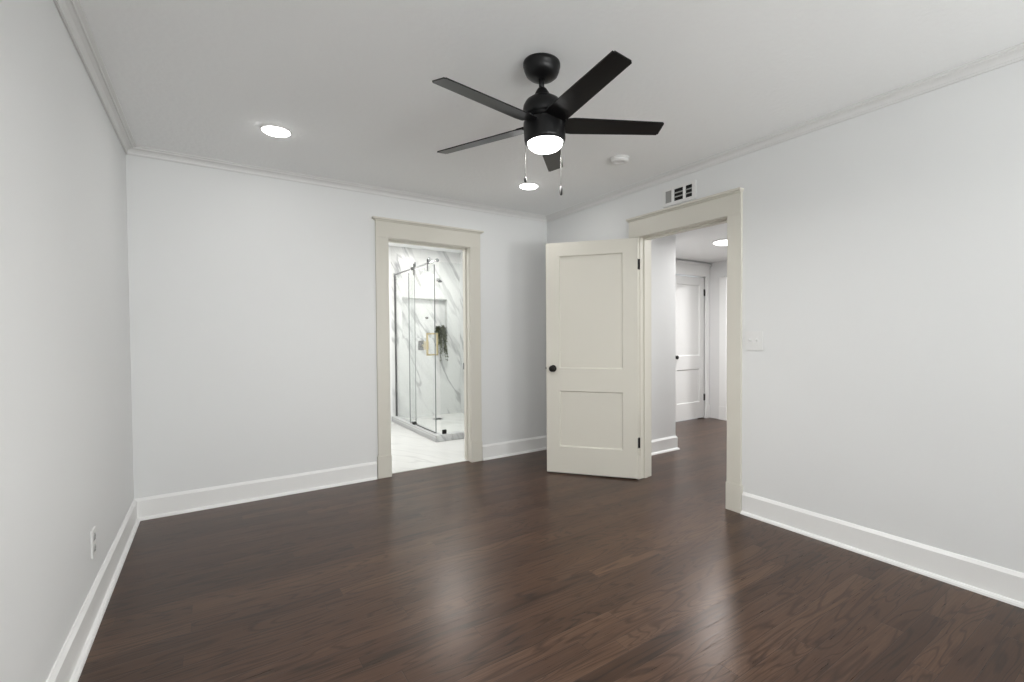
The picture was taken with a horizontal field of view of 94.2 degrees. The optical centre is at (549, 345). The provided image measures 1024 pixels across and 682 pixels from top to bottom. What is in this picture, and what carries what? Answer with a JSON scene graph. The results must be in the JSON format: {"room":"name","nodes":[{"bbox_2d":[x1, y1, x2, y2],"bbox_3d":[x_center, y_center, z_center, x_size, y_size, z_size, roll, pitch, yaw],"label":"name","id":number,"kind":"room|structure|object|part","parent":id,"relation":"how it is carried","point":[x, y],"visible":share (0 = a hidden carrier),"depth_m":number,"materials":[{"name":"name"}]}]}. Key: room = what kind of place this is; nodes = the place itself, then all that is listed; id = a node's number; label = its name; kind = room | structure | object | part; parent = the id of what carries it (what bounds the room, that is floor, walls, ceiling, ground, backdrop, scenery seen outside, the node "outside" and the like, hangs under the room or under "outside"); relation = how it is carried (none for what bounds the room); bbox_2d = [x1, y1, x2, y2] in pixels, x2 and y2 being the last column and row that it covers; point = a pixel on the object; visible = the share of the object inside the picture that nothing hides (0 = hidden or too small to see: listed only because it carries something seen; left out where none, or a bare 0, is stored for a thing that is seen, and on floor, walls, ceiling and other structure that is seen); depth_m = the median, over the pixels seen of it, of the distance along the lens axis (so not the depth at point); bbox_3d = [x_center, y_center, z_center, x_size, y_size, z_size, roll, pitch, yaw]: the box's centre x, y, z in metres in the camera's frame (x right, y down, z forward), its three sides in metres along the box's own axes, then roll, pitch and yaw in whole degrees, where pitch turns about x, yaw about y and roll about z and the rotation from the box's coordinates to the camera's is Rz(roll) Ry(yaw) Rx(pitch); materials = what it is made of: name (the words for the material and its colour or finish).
{"room":"empty bedroom","nodes":[
{"label":"empty bedroom","id":0,"kind":"room"},
{"bbox_2d":[0,0,133,681],"bbox_3d":[-1.040,-0.054,0.569,0.140,2.684,6.580,-1,2,-35],"label":"wall","id":1,"kind":"structure","parent":0,"point":[66,438],"depth_m":1.65,"materials":[{"name":"paint"}]},
{"bbox_2d":[46,499,139,681],"bbox_3d":[-0.962,1.153,0.645,0.033,0.148,6.300,-1,2,-35],"label":"baseboard","id":2,"kind":"structure","parent":1,"relation":"attached to","point":[68,667],"depth_m":2.02,"materials":[{"name":"white paint"}]},
{"bbox_2d":[90,526,95,558],"bbox_3d":[-2.017,0.871,2.101,0.010,0.124,0.076,-1,2,-35],"label":"power outlet","id":3,"kind":"object","parent":1,"relation":"attached to","point":[93,531],"visible":1,"depth_m":2.08,"materials":[{"name":"white plastic"}]},
{"bbox_2d":[53,0,135,153],"bbox_3d":[-0.964,-1.251,0.601,0.062,0.052,6.300,-1,2,-35],"label":"crown molding","id":4,"kind":"structure","parent":1,"relation":"attached to","point":[71,12],"depth_m":2.16,"materials":[{"name":"paint"}]},
{"bbox_2d":[126,154,546,498],"bbox_3d":[-1.397,-0.132,4.264,3.560,2.684,0.140,-1,2,-35],"label":"wall","id":5,"kind":"structure","parent":0,"point":[252,298],"depth_m":3.66,"materials":[{"name":"paint"}]},
{"bbox_2d":[135,462,377,520],"bbox_3d":[-2.143,1.093,3.650,1.592,0.148,0.033,-1,2,-35],"label":"baseboard","id":6,"kind":"structure","parent":5,"relation":"attached to","point":[151,507],"depth_m":3.57,"materials":[{"name":"white paint"}]},
{"bbox_2d":[127,146,546,222],"bbox_3d":[-1.403,-1.325,4.115,3.420,0.052,0.062,-1,2,-35],"label":"crown molding","id":7,"kind":"structure","parent":5,"relation":"attached to","point":[140,151],"depth_m":3.78,"materials":[{"name":"paint"}]},
{"bbox_2d":[372,216,483,478],"bbox_3d":[-1.120,0.015,4.439,1.050,2.258,0.196,-1,2,-35],"label":"door frame","id":8,"kind":"structure","parent":5,"relation":"attached to","point":[387,230],"depth_m":4.40,"materials":[{"name":"beige paint"}]},
{"bbox_3d":[-1.448,0.006,4.133,0.109,1.893,0.020,-1,2,-35],"label":"casing","id":9,"kind":"part","parent":8,"relation":"part of","materials":[{"name":"beige paint"}]},
{"bbox_3d":[-1.090,-1.017,4.367,0.998,0.139,0.023,-1,2,-35],"label":"head casing","id":10,"kind":"part","parent":8,"relation":"part of","materials":[{"name":"beige paint"}]},
{"bbox_3d":[-0.723,-0.009,4.648,0.109,1.893,0.020,-1,2,-35],"label":"casing","id":11,"kind":"part","parent":8,"relation":"part of","materials":[{"name":"beige paint"}]},
{"bbox_2d":[482,435,546,460],"bbox_3d":[-0.333,1.056,4.936,0.806,0.148,0.033,-1,2,-35],"label":"baseboard","id":12,"kind":"structure","parent":5,"relation":"attached to","point":[527,445],"depth_m":4.91,"materials":[{"name":"white paint"}]},
{"bbox_2d":[388,246,460,421],"bbox_3d":[-2.482,-0.164,6.782,2.810,2.530,0.160,-1,2,-35],"label":"wall","id":13,"kind":"structure","parent":0,"point":[447,292],"depth_m":7.14,"materials":[{"name":"stone"}]},
{"bbox_2d":[393,258,438,275],"bbox_3d":[-1.769,-1.008,6.181,0.042,0.042,1.620,-1,2,-35],"label":"shower rail","id":14,"kind":"object","parent":13,"relation":"attached to","point":[436,259],"visible":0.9,"depth_m":6.07,"materials":[{"name":"silver metal"}]},
{"bbox_2d":[408,257,437,432],"bbox_3d":[-1.607,-0.022,5.961,0.143,2.105,0.901,-1,2,-35],"label":"door","id":15,"kind":"structure","parent":14,"relation":"hanging from","point":[428,258],"depth_m":5.69,"materials":[{"name":"grey"}]},
{"bbox_3d":[-1.400,-0.018,5.670,0.143,0.269,0.019,-1,2,-35],"label":"handle","id":16,"kind":"part","parent":15,"relation":"part of","materials":[{"name":"gold metal"}]},
{"bbox_2d":[418,341,428,349],"bbox_3d":[-1.877,-0.004,7.079,0.145,0.140,0.060,-1,2,-35],"label":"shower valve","id":17,"kind":"object","parent":13,"relation":"attached to","point":[421,344],"visible":0.99,"depth_m":7.07,"materials":[{"name":"silver metal"}]},
{"bbox_3d":[-1.916,-0.004,7.082,0.085,0.140,0.010,-1,2,-35],"label":"trim plate","id":18,"kind":"part","parent":17,"relation":"part of","materials":[{"name":"grey"}]},
{"bbox_3d":[-1.854,-0.004,7.090,0.095,0.124,0.050,-1,2,-35],"label":"lever","id":19,"kind":"part","parent":17,"relation":"part of","materials":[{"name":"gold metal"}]},
{"bbox_2d":[435,325,447,360],"bbox_3d":[-1.641,-0.040,7.240,0.218,0.563,0.248,-1,2,-35],"label":"trailing plant","id":20,"kind":"object","parent":13,"relation":"attached to","point":[441,331],"visible":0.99,"depth_m":7.21,"materials":[{"name":"green plant"}]},
{"bbox_2d":[388,242,462,252],"bbox_3d":[-1.767,-1.458,5.616,2.670,0.100,2.530,-1,2,-35],"label":"ceiling","id":21,"kind":"structure","parent":0,"point":[389,243],"depth_m":6.95,"materials":[{"name":"paint"}]},
{"bbox_2d":[459,252,463,412],"bbox_3d":[-0.663,-0.166,6.424,0.020,2.530,2.530,-1,2,-35],"label":"wall","id":22,"kind":"structure","parent":0,"point":[461,253],"depth_m":7.40,"materials":[{"name":"stone"}]},
{"bbox_2d":[78,412,1023,681],"bbox_3d":[1.622,1.149,4.231,8.400,0.090,9.150,-1,2,-35],"label":"floor","id":23,"kind":"structure","parent":0,"point":[509,568],"depth_m":2.28,"materials":[{"name":"brown wood"}]},
{"bbox_2d":[392,416,463,441],"bbox_3d":[-1.354,1.059,6.482,1.080,0.076,1.670,-1,2,-35],"label":"shower curb","id":24,"kind":"object","parent":23,"relation":"on","point":[436,437],"visible":0.71,"depth_m":5.74,"materials":[{"name":"stone"}]},
{"bbox_2d":[394,270,416,423],"bbox_3d":[-1.990,0.013,6.538,0.024,2.020,0.812,-1,2,-35],"label":"fixed glass panel","id":25,"kind":"object","parent":24,"relation":"on","point":[395,312],"visible":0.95,"depth_m":6.84,"materials":[{"name":"grey"}]},
{"bbox_2d":[79,0,1023,215],"bbox_3d":[0.404,-1.366,1.572,3.420,0.120,6.300,-1,2,-35],"label":"ceiling","id":26,"kind":"structure","parent":0,"point":[353,87],"depth_m":2.28,"materials":[{"name":"paint"}]},
{"bbox_2d":[260,124,291,136],"bbox_3d":[-1.681,-1.316,2.919,0.172,0.015,0.172,-1,2,-35],"label":"recessed light","id":27,"kind":"object","parent":26,"relation":"in","point":[273,130],"visible":1,"depth_m":2.90,"materials":[{"name":"white plastic"}]},
{"bbox_2d":[519,182,538,189],"bbox_3d":[-0.175,-1.348,4.019,0.172,0.015,0.172,-1,2,-35],"label":"recessed light","id":28,"kind":"object","parent":26,"relation":"in","point":[528,185],"visible":1,"depth_m":4.00,"materials":[{"name":"white plastic"}]},
{"bbox_2d":[432,50,663,194],"bbox_3d":[-0.019,-1.015,2.185,1.134,0.604,1.113,-1,2,-35],"label":"ceiling fan","id":29,"kind":"object","parent":26,"relation":"hanging from","point":[545,116],"visible":1,"depth_m":2.14,"materials":[{"name":"black metal"}]},
{"bbox_3d":[-0.337,-1.013,2.359,0.489,0.030,0.105,-3,1,24],"label":"fan blade","id":30,"kind":"part","parent":29,"relation":"part of","materials":[{"name":"black wood"}]},
{"bbox_3d":[-0.255,-1.013,1.965,0.105,0.030,0.489,-3,1,42],"label":"fan blade","id":31,"kind":"part","parent":29,"relation":"part of","materials":[{"name":"black wood"}]},
{"bbox_3d":[0.012,-1.037,2.559,0.105,0.030,0.489,-4,1,6],"label":"fan blade","id":32,"kind":"part","parent":29,"relation":"part of","materials":[{"name":"black wood"}]},
{"bbox_3d":[0.145,-1.038,1.921,0.105,0.030,0.489,-4,1,-30],"label":"fan blade","id":33,"kind":"part","parent":29,"relation":"part of","materials":[{"name":"black wood"}]},
{"bbox_3d":[0.310,-1.053,2.288,0.489,0.030,0.105,-4,1,-12],"label":"fan blade","id":34,"kind":"part","parent":29,"relation":"part of","materials":[{"name":"black wood"}]},
{"bbox_2d":[610,155,628,164],"bbox_3d":[0.505,-1.330,3.409,0.136,0.032,0.136,-1,2,-35],"label":"smoke detector","id":35,"kind":"object","parent":26,"relation":"attached to","point":[617,159],"visible":1,"depth_m":3.37,"materials":[{"name":"white plastic"}]},
{"bbox_3d":[0.505,-1.342,3.409,0.136,0.008,0.136,-1,2,-35],"label":"plate","id":36,"kind":"part","parent":35,"relation":"part of","materials":[{"name":"white plastic"}]},
{"bbox_2d":[651,235,675,439],"bbox_3d":[0.648,-0.029,5.273,0.940,2.290,1.110,-1,2,-35],"label":"wall","id":37,"kind":"structure","parent":0,"point":[663,249],"depth_m":4.98,"materials":[{"name":"paint"}]},
{"bbox_2d":[651,436,679,455],"bbox_3d":[0.706,1.043,5.252,0.973,0.148,1.043,-1,2,-35],"label":"baseboard","id":38,"kind":"structure","parent":37,"relation":"attached to","point":[667,444],"depth_m":4.99,"materials":[{"name":"white paint"}]},
{"bbox_2d":[676,259,708,416],"bbox_3d":[1.581,-0.062,6.567,2.080,2.290,0.120,-1,2,-35],"label":"wall","id":39,"kind":"structure","parent":0,"point":[676,259],"depth_m":7.00,"materials":[{"name":"paint"}]},
{"bbox_2d":[676,275,704,421],"bbox_3d":[2.004,0.037,6.792,0.717,2.054,0.093,-1,2,-35],"label":"door","id":40,"kind":"structure","parent":39,"relation":"in","point":[690,291],"depth_m":6.83,"materials":[{"name":"paint"}]},
{"bbox_2d":[676,260,711,417],"bbox_3d":[1.976,-0.057,6.819,0.941,2.264,0.168,-1,2,-35],"label":"door frame","id":41,"kind":"structure","parent":39,"relation":"attached to","point":[687,268],"depth_m":6.98,"materials":[{"name":"white paint"}]},
{"bbox_3d":[1.998,-1.084,6.758,0.889,0.155,0.023,-1,2,-35],"label":"head casing","id":42,"kind":"part","parent":41,"relation":"part of","materials":[{"name":"white paint"}]},
{"bbox_3d":[2.331,-0.072,7.015,0.082,1.883,0.020,-1,2,-35],"label":"casing","id":43,"kind":"part","parent":41,"relation":"part of","materials":[{"name":"white paint"}]},
{"bbox_2d":[674,223,726,262],"bbox_3d":[2.729,-1.242,5.589,4.740,0.100,3.050,-1,2,-35],"label":"ceiling","id":44,"kind":"structure","parent":0,"point":[694,245],"depth_m":5.63,"materials":[{"name":"paint"}]},
{"bbox_2d":[712,238,726,245],"bbox_3d":[2.004,-1.162,5.351,0.330,0.042,0.330,-1,2,-35],"label":"flush light","id":45,"kind":"object","parent":44,"relation":"attached to","point":[721,242],"visible":0.48,"depth_m":5.30,"materials":[{"name":"white plastic"}]},
{"bbox_2d":[709,261,726,418],"bbox_3d":[3.257,-0.057,5.900,0.120,2.290,2.910,-1,2,-35],"label":"wall","id":46,"kind":"structure","parent":0,"point":[718,269],"depth_m":6.97,"materials":[{"name":"paint"}]},
{"bbox_2d":[719,276,726,419],"bbox_3d":[2.816,0.041,6.500,0.148,2.074,1.039,-1,2,-35],"label":"door frame","id":47,"kind":"structure","parent":46,"relation":"attached to","point":[722,280],"depth_m":6.83,"materials":[{"name":"white paint"}]},
{"bbox_2d":[547,60,1023,572],"bbox_3d":[1.903,-0.114,2.574,0.140,2.684,6.440,-1,2,-35],"label":"wall","id":48,"kind":"structure","parent":0,"point":[883,278],"depth_m":2.54,"materials":[{"name":"paint"}]},
{"bbox_2d":[546,238,639,478],"bbox_3d":[0.368,0.111,4.148,0.836,2.040,0.151,0,1,17],"label":"door","id":49,"kind":"structure","parent":48,"relation":"in","point":[592,286],"depth_m":4.14,"materials":[{"name":"beige paint"}]},
{"bbox_3d":[0.026,0.203,4.207,0.062,0.062,0.058,0,1,17],"label":"knob","id":50,"kind":"part","parent":49,"relation":"part of","materials":[{"name":"black metal"}]},
{"bbox_2d":[663,180,696,207],"bbox_3d":[1.004,-1.173,3.677,0.010,0.140,0.320,-1,2,-35],"label":"air vent","id":51,"kind":"object","parent":48,"relation":"in","point":[681,193],"visible":1,"depth_m":3.67,"materials":[{"name":"white plastic"}]},
{"bbox_2d":[626,187,743,512],"bbox_3d":[1.055,0.032,3.729,0.188,2.231,1.086,-1,2,-35],"label":"door frame","id":52,"kind":"structure","parent":48,"relation":"attached to","point":[726,206],"depth_m":3.47,"materials":[{"name":"beige paint"}]},
{"bbox_3d":[0.731,0.010,4.088,0.020,1.863,0.108,-1,2,-35],"label":"casing","id":53,"kind":"part","parent":52,"relation":"part of","materials":[{"name":"beige paint"}]},
{"bbox_3d":[1.003,-0.985,3.673,0.023,0.142,1.070,-1,2,-35],"label":"head casing","id":54,"kind":"part","parent":52,"relation":"part of","materials":[{"name":"beige paint"}]},
{"bbox_3d":[1.288,0.024,3.304,0.020,1.863,0.108,-1,2,-35],"label":"casing","id":55,"kind":"part","parent":52,"relation":"part of","materials":[{"name":"beige paint"}]},
{"bbox_2d":[745,331,762,349],"bbox_3d":[1.369,-0.033,3.186,0.024,0.128,0.130,-1,2,-35],"label":"light switch","id":56,"kind":"object","parent":48,"relation":"attached to","point":[753,339],"visible":1,"depth_m":3.19,"materials":[{"name":"white plastic"}]},
{"bbox_2d":[546,42,1023,221],"bbox_3d":[1.773,-1.308,2.546,0.062,0.052,6.300,-1,2,-35],"label":"crown molding","id":57,"kind":"structure","parent":48,"relation":"attached to","point":[1013,54],"depth_m":2.74,"materials":[{"name":"paint"}]},
{"bbox_2d":[740,492,1023,608],"bbox_3d":[2.474,1.112,1.655,0.033,0.148,3.965,-1,2,-35],"label":"baseboard","id":58,"kind":"structure","parent":48,"relation":"attached to","point":[993,581],"depth_m":2.53,"materials":[{"name":"white paint"}]}
]}

